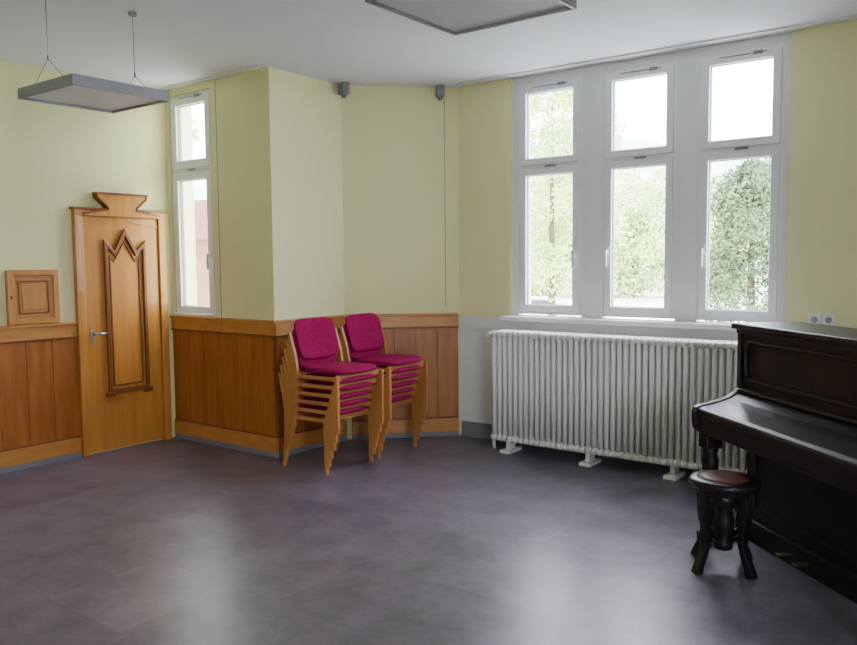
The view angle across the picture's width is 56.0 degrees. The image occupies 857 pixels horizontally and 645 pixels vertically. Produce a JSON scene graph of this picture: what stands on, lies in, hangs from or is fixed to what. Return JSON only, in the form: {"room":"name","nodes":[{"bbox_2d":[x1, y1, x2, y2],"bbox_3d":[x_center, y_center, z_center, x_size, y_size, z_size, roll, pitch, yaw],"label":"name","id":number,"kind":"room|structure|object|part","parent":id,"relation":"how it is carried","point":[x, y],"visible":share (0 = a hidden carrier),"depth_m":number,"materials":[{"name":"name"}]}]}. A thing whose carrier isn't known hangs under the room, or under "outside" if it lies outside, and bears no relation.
{"room":"music room","nodes":[
{"label":"music room","id":0,"kind":"room"},
{"bbox_2d":[0,60,174,453],"bbox_3d":[-4.416,-0.298,4.764,0.250,3.120,7.050,3,5,37],"label":"wall","id":1,"kind":"structure","parent":0,"point":[53,158],"depth_m":6.45,"materials":[{"name":"yellow paint"}]},
{"bbox_2d":[4,270,59,325],"bbox_3d":[-3.078,-0.199,6.279,0.055,0.420,0.400,3,5,37],"label":"upper cabinet","id":2,"kind":"object","parent":1,"relation":"attached to","point":[32,296],"visible":1,"depth_m":6.26,"materials":[{"name":"brown wood"}]},
{"bbox_3d":[-3.070,-0.198,6.272,0.008,0.200,0.180,3,5,37],"label":"raised panel","id":3,"kind":"part","parent":2,"relation":"part of","materials":[{"name":"brown wood"}]},
{"bbox_3d":[-3.069,-0.198,6.272,0.010,0.260,0.240,3,5,37],"label":"moulding","id":4,"kind":"part","parent":2,"relation":"part of","materials":[{"name":"brown wood"}]},
{"bbox_2d":[0,321,81,473],"bbox_3d":[-4.630,0.740,4.303,0.046,1.121,5.825,3,5,37],"label":"wainscot","id":5,"kind":"structure","parent":1,"relation":"attached to","point":[40,416],"depth_m":6.35,"materials":[{"name":"brown wood"}]},
{"bbox_3d":[-4.633,1.276,4.350,0.025,0.044,5.825,3,5,37],"label":"skirting","id":6,"kind":"part","parent":5,"relation":"part of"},
{"bbox_3d":[-4.632,1.194,4.342,0.029,0.120,5.825,3,5,37],"label":"board","id":7,"kind":"part","parent":5,"relation":"part of","materials":[{"name":"brown wood"}]},
{"bbox_2d":[69,206,167,213],"bbox_3d":[-2.613,-0.952,6.839,0.061,0.020,0.890,3,5,37],"label":"trim","id":8,"kind":"structure","parent":1,"relation":"attached to","point":[72,207],"depth_m":6.66,"materials":[{"name":"brown wood"}]},
{"bbox_2d":[83,218,157,227],"bbox_3d":[-2.612,-0.851,6.846,0.008,0.078,0.704,3,5,37],"label":"trim","id":9,"kind":"structure","parent":1,"relation":"attached to","point":[117,219],"depth_m":6.84,"materials":[{"name":"wood"}]},
{"bbox_2d":[71,209,171,456],"bbox_3d":[-2.608,0.065,6.919,0.049,2.040,0.850,3,5,37],"label":"door frame","id":10,"kind":"structure","parent":1,"relation":"attached to","point":[76,218],"depth_m":6.64,"materials":[{"name":"brown wood"}]},
{"bbox_2d":[83,194,159,216],"bbox_3d":[-2.608,-0.990,6.832,0.073,0.169,0.706,3,5,37],"label":"crown molding","id":11,"kind":"structure","parent":1,"relation":"attached to","point":[96,197],"depth_m":6.69,"materials":[{"name":"wood"}]},
{"bbox_2d":[92,192,147,196],"bbox_3d":[-2.607,-1.083,6.824,0.079,0.017,0.480,3,5,37],"label":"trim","id":12,"kind":"structure","parent":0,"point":[108,193],"depth_m":6.78,"materials":[{"name":"brown wood"}]},
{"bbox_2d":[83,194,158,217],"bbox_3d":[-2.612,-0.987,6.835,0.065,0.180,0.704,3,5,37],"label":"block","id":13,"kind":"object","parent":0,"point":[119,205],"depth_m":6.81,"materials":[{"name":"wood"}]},
{"bbox_2d":[82,216,163,452],"bbox_3d":[-2.617,0.091,6.928,0.027,1.963,0.704,3,5,37],"label":"leaf","id":14,"kind":"object","parent":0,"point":[120,420],"visible":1,"depth_m":6.91,"materials":[{"name":"brown wood"}]},
{"bbox_2d":[91,329,94,343],"bbox_3d":[-2.782,0.114,6.684,0.006,0.120,0.030,3,5,37],"label":"plate","id":15,"kind":"object","parent":14,"relation":"attached to","point":[92,330],"depth_m":6.68,"materials":[{"name":"metal"}]},
{"bbox_2d":[103,229,149,392],"bbox_3d":[-2.585,-0.107,6.912,0.027,1.383,0.390,3,5,37],"label":"panel moulding","id":16,"kind":"object","parent":14,"relation":"attached to","point":[106,247],"visible":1,"depth_m":6.86,"materials":[{"name":"wood"}]},
{"bbox_2d":[106,386,152,396],"bbox_3d":[-2.578,0.598,6.965,0.028,0.040,0.440,3,5,37],"label":"panel feet","id":17,"kind":"object","parent":14,"relation":"attached to","point":[108,394],"depth_m":6.94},
{"bbox_2d":[165,72,253,417],"bbox_3d":[-1.813,-0.494,7.047,1.120,3.120,0.250,3,5,37],"label":"wall alcove","id":18,"kind":"structure","parent":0,"point":[231,117],"depth_m":6.76,"materials":[{"name":"paint"}]},
{"bbox_2d":[170,89,215,316],"bbox_3d":[-2.051,-1.020,7.073,0.590,1.950,0.150,3,5,37],"label":"window","id":19,"kind":"structure","parent":18,"relation":"in","point":[207,90],"depth_m":7.12,"materials":[{"name":"white plastic"}]},
{"bbox_3d":[-2.050,-1.659,7.033,0.400,0.476,0.028,3,5,37],"label":"upper sash gasket","id":20,"kind":"part","parent":19,"relation":"part of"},
{"bbox_2d":[179,93,201,170],"bbox_3d":[-2.065,-1.643,6.990,0.324,0.642,0.012,3,5,37],"label":"stay","id":21,"kind":"object","parent":19,"relation":"attached to","point":[197,94],"visible":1,"depth_m":6.97,"materials":[{"name":"grey metal"}]},
{"bbox_3d":[-2.051,-1.659,7.032,0.544,0.620,0.072,3,5,37],"label":"upper sash","id":22,"kind":"part","parent":19,"relation":"part of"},
{"bbox_2d":[175,166,211,172],"bbox_3d":[-2.032,-1.336,7.077,0.520,0.050,0.078,3,5,37],"label":"transom","id":23,"kind":"object","parent":19,"relation":"attached to","point":[207,167],"visible":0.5,"depth_m":7.02,"materials":[{"name":"white plastic"}]},
{"bbox_3d":[-2.042,-0.696,7.104,0.544,1.250,0.072,3,5,37],"label":"lower sash","id":24,"kind":"part","parent":19,"relation":"part of","materials":[{"name":"plastic"}]},
{"bbox_3d":[-2.041,-0.696,7.106,0.400,1.106,0.028,3,5,37],"label":"lower sash gasket","id":25,"kind":"part","parent":19,"relation":"part of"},
{"bbox_3d":[-1.883,-0.533,6.920,0.026,0.155,0.048,3,5,37],"label":"handle","id":26,"kind":"part","parent":19,"relation":"part of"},
{"bbox_2d":[171,312,216,316],"bbox_3d":[-2.057,-0.071,7.124,0.610,0.020,0.080,3,5,37],"label":"window sill","id":27,"kind":"structure","parent":18,"relation":"attached to","point":[172,313],"depth_m":7.09,"materials":[{"name":"white paint"}]},
{"bbox_2d":[170,315,280,458],"bbox_3d":[-1.764,0.518,6.906,1.385,1.121,0.045,3,5,37],"label":"wainscoting","id":28,"kind":"structure","parent":18,"relation":"attached to","point":[225,374],"depth_m":6.87,"materials":[{"name":"wood"}]},
{"bbox_2d":[248,67,344,404],"bbox_3d":[-1.065,-0.489,6.899,0.250,3.120,0.920,3,5,37],"label":"wall pier","id":29,"kind":"object","parent":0,"point":[295,131],"depth_m":6.62,"materials":[{"name":"paint"}]},
{"bbox_2d":[275,315,346,456],"bbox_3d":[-0.974,0.516,6.837,0.046,1.121,0.800,3,5,37],"label":"wainscoting","id":30,"kind":"structure","parent":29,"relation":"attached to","point":[309,435],"depth_m":6.70,"materials":[{"name":"wood"}]},
{"bbox_2d":[341,85,459,438],"bbox_3d":[-0.259,-0.530,7.353,0.980,3.120,0.980,3,5,37],"label":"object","id":31,"kind":"structure","parent":0,"point":[400,195],"depth_m":7.14,"materials":[{"name":"paint"}]},
{"bbox_2d":[338,82,349,97],"bbox_3d":[-0.728,-1.995,6.925,0.070,0.123,0.095,-3,5,-33],"label":"ceiling sensor","id":32,"kind":"object","parent":31,"relation":"attached to","point":[343,87],"depth_m":6.89,"materials":[{"name":"plastic"}]},
{"bbox_2d":[435,85,444,99],"bbox_3d":[0.101,-2.013,7.060,0.070,0.123,0.095,-1,4,-8],"label":"ceiling sensor","id":33,"kind":"object","parent":31,"relation":"attached to","point":[439,89],"depth_m":7.02,"materials":[{"name":"plastic"}]},
{"bbox_2d":[352,313,458,439],"bbox_3d":[-0.206,0.479,7.232,0.969,1.121,0.046,-1,4,-8],"label":"wainscot","id":34,"kind":"structure","parent":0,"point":[433,337],"depth_m":7.26,"materials":[{"name":"wood"}]},
{"bbox_3d":[-0.203,1.016,7.282,0.969,0.044,0.025,-1,4,-8],"label":"skirting","id":35,"kind":"part","parent":34,"relation":"part of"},
{"bbox_3d":[-0.203,0.934,7.274,0.969,0.120,0.029,-1,4,-8],"label":"board","id":36,"kind":"part","parent":34,"relation":"part of","materials":[{"name":"brown wood"}]},
{"bbox_2d":[0,435,856,644],"bbox_3d":[-0.479,1.442,2.753,9.080,0.120,8.900,3,5,37],"label":"floor","id":37,"kind":"structure","parent":0,"point":[442,540],"depth_m":4.37,"materials":[{"name":"plastic"}]},
{"bbox_2d":[278,317,383,474],"bbox_3d":[-0.762,0.544,6.299,0.673,1.147,0.516,3,5,38],"label":"chairs","id":38,"kind":"object","parent":37,"relation":"on","point":[315,378],"visible":1,"depth_m":6.20,"materials":[{"name":"fabric"}]},
{"bbox_3d":[-0.910,0.185,6.386,0.112,0.315,0.430,3,5,38],"label":"backrest","id":39,"kind":"part","parent":38,"relation":"part of","materials":[{"name":"fabric"}]},
{"bbox_3d":[-0.892,0.123,6.367,0.112,0.315,0.430,3,5,38],"label":"backrest","id":40,"kind":"part","parent":38,"relation":"part of","materials":[{"name":"fabric"}]},
{"bbox_3d":[-0.928,0.248,6.406,0.112,0.315,0.430,3,5,38],"label":"backrest","id":41,"kind":"part","parent":38,"relation":"part of","materials":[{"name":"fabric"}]},
{"bbox_3d":[-0.806,0.748,6.350,0.530,0.734,0.516,3,5,38],"label":"frame","id":42,"kind":"part","parent":38,"relation":"part of","materials":[{"name":"brown wood"}]},
{"bbox_3d":[-0.788,0.685,6.331,0.530,0.734,0.516,3,5,38],"label":"frame","id":43,"kind":"part","parent":38,"relation":"part of","materials":[{"name":"brown wood"}]},
{"bbox_3d":[-0.769,0.622,6.311,0.530,0.734,0.516,3,5,38],"label":"frame","id":44,"kind":"part","parent":38,"relation":"part of","materials":[{"name":"brown wood"}]},
{"bbox_3d":[-0.751,0.559,6.291,0.530,0.734,0.516,3,5,38],"label":"frame","id":45,"kind":"part","parent":38,"relation":"part of","materials":[{"name":"brown wood"}]},
{"bbox_3d":[-0.767,0.664,6.313,0.450,0.048,0.458,3,5,38],"label":"seat","id":46,"kind":"part","parent":38,"relation":"part of","materials":[{"name":"fabric"}]},
{"bbox_3d":[-0.749,0.601,6.293,0.450,0.048,0.458,3,5,38],"label":"seat","id":47,"kind":"part","parent":38,"relation":"part of","materials":[{"name":"fabric"}]},
{"bbox_3d":[-0.733,0.496,6.272,0.530,0.734,0.516,3,5,38],"label":"frame","id":48,"kind":"part","parent":38,"relation":"part of","materials":[{"name":"brown wood"}]},
{"bbox_3d":[-0.731,0.538,6.274,0.450,0.048,0.458,3,5,38],"label":"seat","id":49,"kind":"part","parent":38,"relation":"part of","materials":[{"name":"fabric"}]},
{"bbox_3d":[-0.715,0.433,6.252,0.530,0.734,0.516,3,5,38],"label":"frame","id":50,"kind":"part","parent":38,"relation":"part of","materials":[{"name":"brown wood"}]},
{"bbox_3d":[-0.713,0.475,6.254,0.450,0.048,0.458,3,5,38],"label":"seat","id":51,"kind":"part","parent":38,"relation":"part of","materials":[{"name":"fabric"}]},
{"bbox_3d":[-0.694,0.413,6.234,0.450,0.048,0.458,3,5,38],"label":"seat","id":52,"kind":"part","parent":38,"relation":"part of","materials":[{"name":"fabric"}]},
{"bbox_3d":[-0.676,0.350,6.215,0.450,0.048,0.458,3,5,38],"label":"seat","id":53,"kind":"part","parent":38,"relation":"part of","materials":[{"name":"fabric"}]},
{"bbox_2d":[335,313,427,457],"bbox_3d":[-0.418,0.504,6.790,0.673,1.147,0.516,3,5,36],"label":"chairs","id":54,"kind":"object","parent":37,"relation":"on","point":[362,338],"visible":0.57,"depth_m":6.74,"materials":[{"name":"fabric"}]},
{"bbox_3d":[-0.570,0.146,6.873,0.112,0.315,0.430,3,5,36],"label":"backrest","id":55,"kind":"part","parent":54,"relation":"part of","materials":[{"name":"fabric"}]},
{"bbox_3d":[-0.551,0.083,6.854,0.112,0.315,0.430,3,5,36],"label":"backrest","id":56,"kind":"part","parent":54,"relation":"part of","materials":[{"name":"fabric"}]},
{"bbox_3d":[-0.463,0.708,6.840,0.530,0.734,0.516,3,5,36],"label":"frame","id":57,"kind":"part","parent":54,"relation":"part of","materials":[{"name":"brown wood"}]},
{"bbox_3d":[-0.445,0.645,6.821,0.530,0.734,0.516,3,5,36],"label":"frame","id":58,"kind":"part","parent":54,"relation":"part of","materials":[{"name":"brown wood"}]},
{"bbox_3d":[-0.426,0.582,6.803,0.530,0.734,0.516,3,5,36],"label":"frame","id":59,"kind":"part","parent":54,"relation":"part of","materials":[{"name":"brown wood"}]},
{"bbox_3d":[-0.388,0.456,6.764,0.530,0.734,0.516,3,5,36],"label":"frame","id":60,"kind":"part","parent":54,"relation":"part of","materials":[{"name":"brown wood"}]},
{"bbox_3d":[-0.407,0.519,6.784,0.530,0.734,0.516,3,5,36],"label":"frame","id":61,"kind":"part","parent":54,"relation":"part of","materials":[{"name":"brown wood"}]},
{"bbox_3d":[-0.369,0.393,6.746,0.530,0.734,0.516,3,5,36],"label":"frame","id":62,"kind":"part","parent":54,"relation":"part of","materials":[{"name":"brown wood"}]},
{"bbox_3d":[-0.330,0.309,6.709,0.450,0.048,0.458,3,5,36],"label":"seat","id":63,"kind":"part","parent":54,"relation":"part of","materials":[{"name":"fabric"}]},
{"bbox_3d":[-0.349,0.372,6.728,0.450,0.048,0.458,3,5,36],"label":"seat","id":64,"kind":"part","parent":54,"relation":"part of","materials":[{"name":"fabric"}]},
{"bbox_3d":[-0.367,0.435,6.747,0.450,0.048,0.458,3,5,36],"label":"seat","id":65,"kind":"part","parent":54,"relation":"part of","materials":[{"name":"fabric"}]},
{"bbox_3d":[-0.424,0.624,6.804,0.450,0.048,0.458,3,5,36],"label":"seat","id":66,"kind":"part","parent":54,"relation":"part of","materials":[{"name":"fabric"}]},
{"bbox_3d":[-0.405,0.561,6.785,0.450,0.048,0.458,3,5,36],"label":"seat","id":67,"kind":"part","parent":54,"relation":"part of","materials":[{"name":"fabric"}]},
{"bbox_3d":[-0.386,0.498,6.766,0.450,0.048,0.458,3,5,36],"label":"seat","id":68,"kind":"part","parent":54,"relation":"part of","materials":[{"name":"fabric"}]},
{"bbox_2d":[485,329,747,480],"bbox_3d":[1.509,0.610,6.046,2.547,1.010,0.200,3,5,37],"label":"radiator","id":69,"kind":"object","parent":37,"relation":"on","point":[634,398],"visible":0.81,"depth_m":6.04,"materials":[{"name":"metal"}]},
{"bbox_2d":[689,470,760,579],"bbox_3d":[1.514,1.024,4.135,0.344,0.483,0.344,1,5,17],"label":"stool","id":70,"kind":"object","parent":37,"relation":"on","point":[721,490],"visible":1,"depth_m":4.06,"materials":[{"name":"brown wood"}]},
{"bbox_3d":[1.458,1.051,4.244,0.042,0.412,0.170,-3,5,-28],"label":"leg","id":71,"kind":"part","parent":70,"relation":"part of","materials":[{"name":"brown wood"}]},
{"bbox_3d":[1.408,1.064,4.082,0.170,0.412,0.042,-3,5,-28],"label":"leg","id":72,"kind":"part","parent":70,"relation":"part of","materials":[{"name":"brown wood"}]},
{"bbox_3d":[1.512,0.790,4.118,0.236,0.015,0.236,1,5,17],"label":"seat leather","id":73,"kind":"part","parent":70,"relation":"part of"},
{"bbox_3d":[1.512,0.827,4.120,0.344,0.075,0.344,1,5,17],"label":"seat","id":74,"kind":"part","parent":70,"relation":"part of","materials":[{"name":"leather"}]},
{"bbox_3d":[1.620,1.054,4.193,0.170,0.412,0.042,-3,5,-28],"label":"leg","id":75,"kind":"part","parent":70,"relation":"part of","materials":[{"name":"brown wood"}]},
{"bbox_3d":[1.572,1.066,4.028,0.138,0.412,0.138,1,5,17],"label":"leg","id":76,"kind":"part","parent":70,"relation":"part of","materials":[{"name":"brown wood"}]},
{"bbox_2d":[691,321,856,603],"bbox_3d":[1.924,0.662,3.887,0.644,1.222,1.480,-1,4,-10],"label":"upright piano","id":77,"kind":"object","parent":37,"relation":"on","point":[792,406],"visible":0.89,"depth_m":4.00,"materials":[{"name":"wood"}]},
{"bbox_3d":[1.580,0.934,4.528,0.092,0.500,0.092,-1,4,-10],"label":"leg","id":78,"kind":"part","parent":77,"relation":"part of","materials":[{"name":"paint"}]},
{"bbox_3d":[1.636,0.489,4.542,0.314,0.245,0.043,-1,4,-10],"label":"arm","id":79,"kind":"part","parent":77,"relation":"part of","materials":[{"name":"paint"}]},
{"bbox_3d":[2.037,0.066,3.863,0.405,0.032,1.480,-1,4,-10],"label":"lid","id":80,"kind":"part","parent":77,"relation":"part of","materials":[{"name":"paint"}]},
{"bbox_3d":[2.039,0.095,3.866,0.360,0.025,1.456,-1,4,-10],"label":"moulding","id":81,"kind":"part","parent":77,"relation":"part of","materials":[{"name":"paint"}]},
{"bbox_3d":[1.879,0.258,3.849,0.019,0.235,1.300,-1,4,-10],"label":"panel moulding","id":82,"kind":"part","parent":77,"relation":"part of","materials":[{"name":"paint"}]},
{"bbox_3d":[1.884,0.258,3.850,0.009,0.179,1.224,-1,4,-10],"label":"panel moulding","id":83,"kind":"part","parent":77,"relation":"part of","materials":[{"name":"paint"}]},
{"bbox_3d":[1.932,0.902,3.906,0.012,0.380,1.240,-1,4,-10],"label":"panel moulding","id":84,"kind":"part","parent":77,"relation":"part of","materials":[{"name":"paint"}]},
{"bbox_2d":[0,0,856,90],"bbox_3d":[-0.509,-1.829,2.507,9.080,0.200,8.900,3,5,37],"label":"ceiling","id":85,"kind":"structure","parent":0,"point":[355,42],"depth_m":5.51,"materials":[{"name":"paint"}]},
{"bbox_2d":[18,0,168,113],"bbox_3d":[-1.976,-1.597,4.743,0.605,0.569,0.605,3,5,37],"label":"lamp","id":86,"kind":"object","parent":85,"relation":"hanging from","point":[73,90],"visible":1,"depth_m":4.68,"materials":[{"name":"metal"}]},
{"bbox_2d":[27,85,159,110],"bbox_3d":[-1.974,-1.332,4.763,0.585,0.010,0.585,3,5,37],"label":"diffuser","id":87,"kind":"object","parent":86,"relation":"attached to","point":[88,97],"depth_m":4.73,"materials":[{"name":"plastic"}]},
{"bbox_2d":[159,65,259,89],"bbox_3d":[-1.839,-2.023,6.684,1.300,0.013,0.020,3,5,37],"label":"rail","id":88,"kind":"object","parent":85,"relation":"attached to","point":[258,66],"visible":0.93,"depth_m":6.64,"materials":[{"name":"metal"}]},
{"bbox_2d":[215,91,221,324],"bbox_3d":[-1.754,-0.962,6.731,0.005,2.100,0.005,3,5,37],"label":"pull cord","id":89,"kind":"object","parent":88,"relation":"hanging from","point":[215,91],"visible":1,"depth_m":6.73,"materials":[{"name":"fabric"}]},
{"bbox_2d":[444,96,445,299],"bbox_3d":[0.146,-1.099,7.123,0.005,1.920,0.005,3,5,37],"label":"pull cord","id":90,"kind":"object","parent":85,"relation":"hanging from","point":[444,96],"visible":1,"depth_m":7.14,"materials":[{"name":"fabric"}]},
{"bbox_2d":[365,0,576,35],"bbox_3d":[0.173,-1.521,3.185,0.605,0.526,0.605,3,5,37],"label":"lamp","id":91,"kind":"object","parent":85,"relation":"hanging from","point":[453,17],"visible":1,"depth_m":3.31,"materials":[{"name":"metal"}]},
{"bbox_2d":[459,14,856,84],"bbox_3d":[2.768,-1.944,5.078,6.280,0.013,0.020,3,5,37],"label":"rail","id":92,"kind":"object","parent":85,"relation":"attached to","point":[850,16],"visible":1,"depth_m":5.82,"materials":[{"name":"metal"}]},
{"bbox_2d":[459,316,737,434],"bbox_3d":[2.938,0.601,5.463,6.480,1.090,0.254,3,5,37],"label":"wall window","id":93,"kind":"structure","parent":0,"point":[475,349],"depth_m":7.14,"materials":[{"name":"paint"}]},
{"bbox_2d":[458,20,856,327],"bbox_3d":[2.925,-0.955,5.348,6.480,2.030,0.250,3,5,37],"label":"wall","id":94,"kind":"structure","parent":0,"point":[821,262],"depth_m":5.49,"materials":[{"name":"paint"}]},
{"bbox_2d":[519,76,581,315],"bbox_3d":[1.011,-1.028,6.708,0.592,1.925,0.150,3,5,37],"label":"window","id":95,"kind":"structure","parent":94,"relation":"in","point":[578,77],"depth_m":6.69,"materials":[{"name":"white plastic"}]},
{"bbox_3d":[1.020,-0.689,6.740,0.546,1.195,0.072,3,5,37],"label":"lower sash","id":96,"kind":"part","parent":95,"relation":"part of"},
{"bbox_3d":[1.011,-1.639,6.669,0.546,0.650,0.072,3,5,37],"label":"upper sash","id":97,"kind":"part","parent":95,"relation":"part of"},
{"bbox_3d":[1.021,-0.689,6.742,0.436,1.085,0.028,3,5,37],"label":"lower sash gasket","id":98,"kind":"part","parent":95,"relation":"part of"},
{"bbox_3d":[1.012,-1.639,6.671,0.436,0.540,0.028,3,5,37],"label":"upper sash gasket","id":99,"kind":"part","parent":95,"relation":"part of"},
{"bbox_2d":[533,81,567,166],"bbox_3d":[0.998,-1.623,6.628,0.326,0.672,0.012,3,5,37],"label":"stay","id":100,"kind":"object","parent":95,"relation":"attached to","point":[561,82],"visible":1,"depth_m":6.62,"materials":[{"name":"grey metal"}]},
{"bbox_2d":[523,162,577,169],"bbox_3d":[1.030,-1.302,6.715,0.522,0.050,0.078,3,5,37],"label":"transom","id":101,"kind":"object","parent":95,"relation":"attached to","point":[567,163],"visible":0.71,"depth_m":6.68,"materials":[{"name":"white plastic"}]},
{"bbox_3d":[1.180,-0.530,6.556,0.026,0.155,0.048,3,5,37],"label":"handle","id":102,"kind":"part","parent":95,"relation":"part of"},
{"bbox_2d":[462,420,700,470],"bbox_3d":[2.864,1.083,5.387,6.430,0.139,0.017,3,5,37],"label":"baseboard","id":103,"kind":"structure","parent":94,"relation":"attached to","point":[469,429],"depth_m":7.18,"materials":[{"name":"plastic"}]},
{"bbox_2d":[500,315,736,330],"bbox_3d":[1.595,0.001,6.271,2.310,0.040,0.220,3,5,37],"label":"window sill","id":104,"kind":"structure","parent":94,"relation":"attached to","point":[525,318],"depth_m":6.23,"materials":[{"name":"white paint"}]},
{"bbox_2d":[602,60,677,318],"bbox_3d":[1.629,-0.998,6.239,0.592,1.925,0.150,3,5,37],"label":"window","id":105,"kind":"structure","parent":94,"relation":"in","point":[674,154],"depth_m":6.21,"materials":[{"name":"white plastic"}]},
{"bbox_3d":[1.407,-0.519,6.383,0.026,0.155,0.048,3,5,37],"label":"handle","id":106,"kind":"part","parent":105,"relation":"part of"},
{"bbox_3d":[1.637,-0.659,6.272,0.546,1.195,0.072,3,5,37],"label":"lower sash","id":107,"kind":"part","parent":105,"relation":"part of","materials":[{"name":"plastic"}]},
{"bbox_3d":[1.639,-0.659,6.273,0.436,1.085,0.028,3,5,37],"label":"lower sash gasket","id":108,"kind":"part","parent":105,"relation":"part of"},
{"bbox_3d":[1.629,-1.609,6.200,0.546,0.650,0.072,3,5,37],"label":"upper sash","id":109,"kind":"part","parent":105,"relation":"part of","materials":[{"name":"glass"}]},
{"bbox_3d":[1.630,-1.609,6.202,0.436,0.540,0.028,3,5,37],"label":"upper sash gasket","id":110,"kind":"part","parent":105,"relation":"part of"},
{"bbox_2d":[608,153,671,161],"bbox_3d":[1.647,-1.272,6.246,0.522,0.050,0.078,3,5,37],"label":"transom","id":111,"kind":"object","parent":105,"relation":"attached to","point":[666,154],"visible":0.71,"depth_m":6.20,"materials":[{"name":"white plastic"}]},
{"bbox_2d":[620,66,660,158],"bbox_3d":[1.615,-1.594,6.159,0.326,0.672,0.012,3,5,37],"label":"stay","id":112,"kind":"object","parent":105,"relation":"attached to","point":[655,67],"visible":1,"depth_m":6.14,"materials":[{"name":"grey metal"}]},
{"bbox_2d":[512,32,791,321],"bbox_3d":[1.672,-1.017,6.324,2.230,2.030,0.210,3,5,37],"label":"trim","id":113,"kind":"structure","parent":94,"relation":"attached to","point":[688,85],"depth_m":6.12,"materials":[{"name":"white paint"}]},
{"bbox_2d":[696,43,785,321],"bbox_3d":[2.230,-0.969,5.782,0.592,1.925,0.150,3,5,37],"label":"window","id":114,"kind":"structure","parent":94,"relation":"in","point":[781,144],"depth_m":5.74,"materials":[{"name":"white plastic"}]},
{"bbox_3d":[2.009,-0.490,5.926,0.026,0.155,0.048,3,5,37],"label":"handle","id":115,"kind":"part","parent":114,"relation":"part of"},
{"bbox_3d":[2.239,-0.630,5.815,0.546,1.195,0.072,3,5,37],"label":"lower sash","id":116,"kind":"part","parent":114,"relation":"part of","materials":[{"name":"plastic"}]},
{"bbox_3d":[2.240,-0.630,5.816,0.436,1.085,0.028,3,5,37],"label":"lower sash gasket","id":117,"kind":"part","parent":114,"relation":"part of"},
{"bbox_2d":[703,143,778,153],"bbox_3d":[2.249,-1.243,5.789,0.522,0.050,0.078,3,5,37],"label":"transom","id":118,"kind":"object","parent":114,"relation":"attached to","point":[776,144],"visible":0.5,"depth_m":5.75,"materials":[{"name":"white plastic"}]},
{"bbox_3d":[2.232,-1.580,5.745,0.436,0.540,0.028,3,5,37],"label":"upper sash gasket","id":119,"kind":"part","parent":114,"relation":"part of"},
{"bbox_3d":[2.230,-1.580,5.743,0.546,0.650,0.072,3,5,37],"label":"upper sash","id":120,"kind":"part","parent":114,"relation":"part of","materials":[{"name":"plastic"}]},
{"bbox_2d":[719,49,766,149],"bbox_3d":[2.217,-1.565,5.702,0.326,0.672,0.012,3,5,37],"label":"stay","id":121,"kind":"object","parent":114,"relation":"attached to","point":[756,51],"visible":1,"depth_m":5.69,"materials":[{"name":"grey plastic"}]},
{"bbox_2d":[808,314,835,325],"bbox_3d":[2.663,-0.018,5.458,0.170,0.080,0.013,3,5,37],"label":"wall socket","id":122,"kind":"object","parent":94,"relation":"attached to","point":[827,319],"depth_m":5.45,"materials":[{"name":"plastic"}]},
{"label":"outside","id":123,"kind":"structure","parent":0,"visible":0},
{"bbox_2d":[531,275,767,322],"bbox_3d":[14.722,-4.901,101.821,420.000,0.200,420.000,3,5,37],"label":"ground","id":124,"kind":"structure","parent":123,"point":[652,299],"depth_m":55.58,"materials":[{"name":"white"}]},
{"bbox_2d":[192,120,200,147],"bbox_3d":[-10.579,-4.292,31.073,3.497,9.650,4.034,-5,6,-43],"label":"broadleaf tree","id":125,"kind":"object","parent":124,"relation":"on","point":[195,137],"visible":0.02,"depth_m":31.10,"materials":[{"name":"green plant"}]},
{"bbox_2d":[195,240,209,305],"bbox_3d":[-8.595,-2.199,40.669,8.000,4.000,6.000,0,4,7],"label":"wall","id":126,"kind":"structure","parent":124,"relation":"on","point":[202,275],"depth_m":37.89,"materials":[{"name":"paint"}]},
{"bbox_2d":[194,200,207,239],"bbox_3d":[-8.621,-5.140,40.448,8.800,2.100,7.000,0,4,7],"label":"roof","id":127,"kind":"structure","parent":126,"relation":"on","point":[200,206],"depth_m":38.90,"materials":[{"name":"tile"}]},
{"bbox_2d":[194,137,770,274],"bbox_3d":[10.558,-28.895,154.716,351.609,40.395,261.999,3,5,37],"label":"hill","id":128,"kind":"structure","parent":124,"relation":"on","point":[717,168],"depth_m":195.91,"materials":[{"name":"white"}]},
{"bbox_2d":[531,175,572,296],"bbox_3d":[10.060,-6.605,63.307,8.435,10.851,7.964,-1,4,-8],"label":"broadleaf tree","id":129,"kind":"object","parent":124,"relation":"on","point":[534,292],"visible":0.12,"depth_m":61.85,"materials":[{"name":"green plant"}]},
{"bbox_2d":[531,296,580,316],"bbox_3d":[3.991,-0.257,30.352,4.229,1.449,1.800,1,5,17],"label":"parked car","id":130,"kind":"object","parent":124,"relation":"on","point":[534,299],"visible":0.05,"depth_m":29.42,"materials":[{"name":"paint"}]},
{"bbox_2d":[531,89,628,315],"bbox_3d":[4.135,-3.713,24.726,4.016,9.182,3.886,-3,5,-34],"label":"broadleaf tree","id":131,"kind":"object","parent":124,"relation":"on","point":[546,267],"visible":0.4,"depth_m":24.16,"materials":[{"name":"green plant"}]},
{"bbox_2d":[561,167,665,297],"bbox_3d":[14.889,-6.428,60.472,8.559,10.135,10.142,-3,5,-30],"label":"broadleaf tree","id":132,"kind":"object","parent":124,"relation":"on","point":[642,241],"visible":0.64,"depth_m":58.30,"materials":[{"name":"green plant"}]},
{"bbox_2d":[705,158,770,322],"bbox_3d":[5.878,-0.527,14.429,2.914,4.838,3.020,-3,5,-26],"label":"broadleaf tree","id":133,"kind":"object","parent":124,"relation":"on","point":[744,206],"visible":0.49,"depth_m":13.94,"materials":[{"name":"green plant"}]},
{"bbox_2d":[709,174,768,296],"bbox_3d":[21.058,-5.941,59.334,6.838,9.826,8.760,3,6,42],"label":"broadleaf tree","id":134,"kind":"object","parent":124,"relation":"on","point":[713,189],"visible":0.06,"depth_m":57.22,"materials":[{"name":"green plant"}]}
]}

